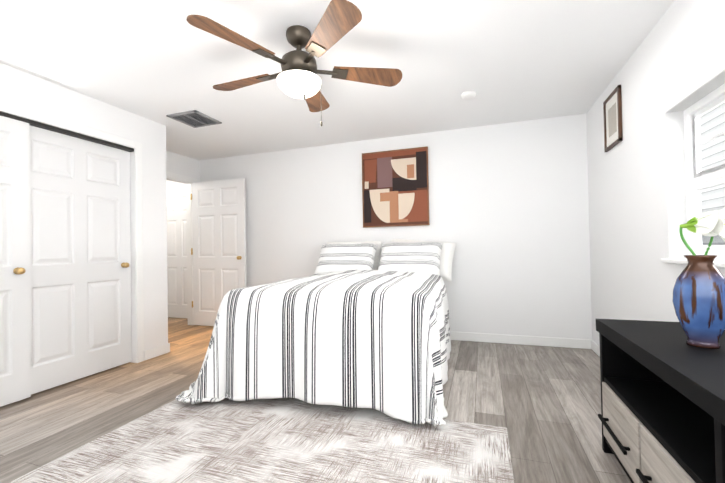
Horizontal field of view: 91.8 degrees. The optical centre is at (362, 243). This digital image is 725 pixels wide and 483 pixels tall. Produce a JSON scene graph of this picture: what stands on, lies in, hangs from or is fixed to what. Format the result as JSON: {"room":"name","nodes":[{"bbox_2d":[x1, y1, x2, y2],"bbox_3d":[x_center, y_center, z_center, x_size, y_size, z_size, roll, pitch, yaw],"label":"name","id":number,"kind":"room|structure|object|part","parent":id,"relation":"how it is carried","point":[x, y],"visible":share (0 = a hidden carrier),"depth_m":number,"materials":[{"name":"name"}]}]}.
{"room":"bedroom","nodes":[
{"label":"bedroom","id":0,"kind":"room"},
{"bbox_2d":[0,63,167,362],"bbox_3d":[-2.685,-0.065,2.067,0.100,2.400,3.520,-1,-1,19],"label":"wall","id":1,"kind":"structure","parent":0,"point":[20,88],"depth_m":3.43,"materials":[{"name":"paint"}]},
{"bbox_2d":[0,116,30,406],"bbox_3d":[-2.590,0.108,2.171,0.093,2.030,0.890,-1,-1,19],"label":"closet door","id":2,"kind":"structure","parent":1,"relation":"in","point":[15,361],"depth_m":2.51,"materials":[{"name":"paint"}]},
{"bbox_3d":[-2.453,0.195,2.514,0.058,0.050,0.050,-1,-1,19],"label":"knob","id":3,"kind":"part","parent":2,"relation":"part of","materials":[{"name":"gold metal"}]},
{"bbox_2d":[0,111,133,151],"bbox_3d":[-2.525,-0.907,2.589,0.091,0.028,1.720,-1,-1,19],"label":"trim","id":4,"kind":"structure","parent":1,"relation":"attached to","point":[69,133],"depth_m":2.84,"materials":[{"name":"black metal"}]},
{"bbox_2d":[0,101,143,362],"bbox_3d":[-2.454,0.072,2.558,0.016,2.130,1.860,-1,-1,19],"label":"trim","id":5,"kind":"structure","parent":1,"relation":"attached to","point":[6,107],"depth_m":3.37,"materials":[{"name":"paint"}]},
{"bbox_2d":[29,125,131,394],"bbox_3d":[-2.367,0.114,2.961,0.093,2.030,0.890,-1,-1,19],"label":"closet door","id":6,"kind":"structure","parent":1,"relation":"in","point":[80,273],"depth_m":2.94,"materials":[{"name":"paint"}]},
{"bbox_3d":[-2.229,0.201,3.305,0.058,0.050,0.050,-1,-1,19],"label":"knob","id":7,"kind":"part","parent":6,"relation":"part of","materials":[{"name":"gold metal"}]},
{"bbox_2d":[144,343,169,360],"bbox_3d":[-2.090,1.097,3.560,0.014,0.095,0.275,-1,-1,19],"label":"baseboard","id":8,"kind":"structure","parent":1,"relation":"attached to","point":[163,349],"depth_m":3.55,"materials":[{"name":"paint"}]},
{"bbox_2d":[166,180,185,185],"bbox_3d":[-3.077,-0.011,5.730,1.450,2.400,0.100,-1,-1,19],"label":"wall","id":9,"kind":"structure","parent":0,"point":[170,183],"depth_m":5.68,"materials":[{"name":"paint"}]},
{"bbox_2d":[166,185,185,190],"bbox_3d":[-2.899,0.124,5.607,0.900,2.120,0.016,-1,-1,19],"label":"door frame","id":10,"kind":"structure","parent":9,"relation":"attached to","point":[177,187],"depth_m":5.63,"materials":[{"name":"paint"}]},
{"bbox_2d":[167,189,186,317],"bbox_3d":[-2.913,0.157,5.564,0.760,2.030,0.093,-1,-1,19],"label":"hall door","id":11,"kind":"structure","parent":9,"relation":"in","point":[176,255],"depth_m":5.59,"materials":[{"name":"paint"}]},
{"bbox_2d":[166,151,199,181],"bbox_3d":[-2.607,-0.032,4.709,0.100,2.400,1.530,-1,-1,19],"label":"wall","id":12,"kind":"structure","parent":0,"point":[181,165],"depth_m":4.90,"materials":[{"name":"paint"}]},
{"bbox_2d":[166,171,196,324],"bbox_3d":[-2.612,0.107,4.662,0.116,2.120,0.980,-1,-1,19],"label":"door frame","id":13,"kind":"structure","parent":12,"relation":"attached to","point":[170,176],"depth_m":5.04,"materials":[{"name":"paint"}]},
{"bbox_2d":[190,178,246,325],"bbox_3d":[-2.012,0.133,4.890,0.882,2.030,0.047,-1,-1,17],"label":"entry door","id":14,"kind":"structure","parent":12,"relation":"in","point":[219,230],"depth_m":4.89,"materials":[{"name":"paint"}]},
{"bbox_3d":[-2.431,0.096,5.003,0.016,1.620,0.013,-1,-1,17],"label":"entry door hinges","id":15,"kind":"part","parent":14,"relation":"part of","materials":[{"name":"white wood"}]},
{"bbox_2d":[0,317,630,482],"bbox_3d":[-1.477,1.149,2.433,6.760,0.060,5.290,-1,-1,19],"label":"floor","id":16,"kind":"structure","parent":0,"point":[542,404],"depth_m":2.41,"materials":[{"name":"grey wood"}]},
{"bbox_2d":[9,398,513,482],"bbox_3d":[-0.532,1.084,1.429,2.200,0.010,2.020,-1,-1,19],"label":"rug","id":17,"kind":"object","parent":16,"relation":"on","point":[275,440],"visible":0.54,"depth_m":1.84,"materials":[{"name":"white fur"}]},
{"bbox_2d":[175,239,456,425],"bbox_3d":[-0.142,0.521,3.177,1.896,1.164,2.201,-1,-1,16],"label":"bed","id":18,"kind":"object","parent":16,"relation":"on","point":[351,324],"visible":1,"depth_m":2.31,"materials":[{"name":"fabric"}]},
{"bbox_2d":[326,241,381,269],"bbox_3d":[-0.133,0.182,4.146,0.700,0.460,0.166,-1,-27,16],"label":"pillow","id":19,"kind":"object","parent":18,"relation":"on","point":[375,267],"depth_m":4.10,"materials":[{"name":"fabric"}]},
{"bbox_2d":[392,239,456,281],"bbox_3d":[0.639,0.171,3.900,0.740,0.460,0.166,4,-27,21],"label":"pillow","id":20,"kind":"object","parent":18,"relation":"on","point":[447,252],"depth_m":3.76,"materials":[{"name":"fabric"}]},
{"bbox_2d":[596,319,724,482],"bbox_3d":[1.119,0.718,0.857,0.481,0.672,1.924,-1,-1,19],"label":"tv stand","id":21,"kind":"object","parent":16,"relation":"on","point":[661,416],"visible":0.92,"depth_m":1.33,"materials":[{"name":"black wood"}]},
{"bbox_2d":[672,208,724,348],"bbox_3d":[1.264,0.118,1.279,0.170,0.531,0.187,-1,-1,19],"label":"vase","id":22,"kind":"object","parent":21,"relation":"on","point":[698,301],"visible":1,"depth_m":1.29,"materials":[{"name":"ceramic"}]},
{"bbox_3d":[1.268,-0.037,1.263,0.146,0.222,0.157,-1,-1,19],"label":"flower","id":23,"kind":"part","parent":22,"relation":"part of","materials":[{"name":"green plant"}]},
{"bbox_2d":[0,0,674,160],"bbox_3d":[-1.520,-1.310,2.465,6.760,0.060,5.290,-1,-1,19],"label":"ceiling","id":24,"kind":"structure","parent":0,"point":[506,61],"depth_m":2.49,"materials":[{"name":"paint"}]},
{"bbox_2d":[166,110,221,127],"bbox_3d":[-1.696,-1.256,3.555,0.360,0.013,0.360,-1,-1,19],"label":"ceiling vent","id":25,"kind":"object","parent":24,"relation":"in","point":[194,118],"visible":0.98,"depth_m":3.54,"materials":[{"name":"metal"}]},
{"bbox_2d":[186,0,401,125],"bbox_3d":[-0.425,-1.008,2.192,1.243,0.588,1.273,-1,-1,19],"label":"ceiling fan","id":26,"kind":"object","parent":24,"relation":"hanging from","point":[297,77],"visible":1,"depth_m":2.07,"materials":[{"name":"brown wood"}]},
{"bbox_3d":[-0.388,-0.956,2.166,0.270,0.095,0.270,-1,-1,19],"label":"globe","id":27,"kind":"part","parent":26,"relation":"part of","materials":[{"name":"white glass"}]},
{"bbox_2d":[461,91,475,99],"bbox_3d":[0.931,-1.297,3.081,0.128,0.036,0.128,-1,-1,19],"label":"smoke detector","id":28,"kind":"object","parent":24,"relation":"attached to","point":[467,95],"visible":1,"depth_m":3.05,"materials":[{"name":"plastic"}]},
{"bbox_2d":[199,113,591,339],"bbox_3d":[0.040,-0.082,4.402,5.110,2.400,0.100,-1,-1,19],"label":"wall","id":29,"kind":"structure","parent":0,"point":[509,209],"depth_m":3.93,"materials":[{"name":"paint"}]},
{"bbox_2d":[362,146,429,227],"bbox_3d":[0.386,-0.663,4.212,0.808,0.913,0.035,-1,-1,19],"label":"picture","id":30,"kind":"object","parent":29,"relation":"attached to","point":[395,187],"visible":1,"depth_m":4.20,"materials":[{"name":"brown paper"}]},
{"bbox_2d":[450,331,589,348],"bbox_3d":[-0.025,1.071,4.354,4.970,0.095,0.018,-1,-1,19],"label":"baseboard","id":31,"kind":"structure","parent":29,"relation":"attached to","point":[475,337],"depth_m":3.76,"materials":[{"name":"paint"}]},
{"bbox_2d":[586,0,724,345],"bbox_3d":[1.599,-0.150,1.280,0.140,2.400,4.800,-1,-1,19],"label":"wall","id":32,"kind":"structure","parent":0,"point":[677,56],"depth_m":2.35,"materials":[{"name":"paint"}]},
{"bbox_2d":[590,340,599,356],"bbox_3d":[1.542,1.004,1.276,0.014,0.095,4.770,-1,-1,19],"label":"baseboard","id":33,"kind":"structure","parent":32,"relation":"attached to","point":[594,346],"depth_m":3.41,"materials":[{"name":"paint"}]},
{"bbox_2d":[603,85,622,151],"bbox_3d":[2.032,-1.002,2.856,0.020,0.430,0.350,-1,-1,19],"label":"picture","id":34,"kind":"object","parent":32,"relation":"attached to","point":[612,111],"visible":1,"depth_m":2.83},
{"bbox_2d":[661,258,724,267],"bbox_3d":[1.620,0.093,1.457,0.115,0.022,1.310,-1,-1,19],"label":"window sill","id":35,"kind":"structure","parent":32,"relation":"attached to","point":[683,261],"depth_m":1.88,"materials":[{"name":"paint"}]},
{"bbox_2d":[665,69,724,260],"bbox_3d":[1.651,-0.348,1.449,0.134,0.860,1.250,-1,-1,19],"label":"window","id":36,"kind":"structure","parent":32,"relation":"in","point":[697,179],"depth_m":1.99,"materials":[{"name":"plastic"}]},
{"bbox_3d":[1.688,-0.349,1.437,0.004,0.770,1.160,-1,-1,19],"label":"glass","id":37,"kind":"part","parent":36,"relation":"part of","materials":[{"name":"white"}]},
{"label":"outside","id":38,"kind":"structure","parent":0,"visible":0},
{"bbox_2d":[700,103,724,244],"bbox_3d":[4.993,-1.717,4.570,0.100,6.500,20.000,-1,-1,19],"label":"siding","id":39,"kind":"object","parent":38,"point":[716,152],"depth_m":5.15,"materials":[{"name":"white"}]}
]}

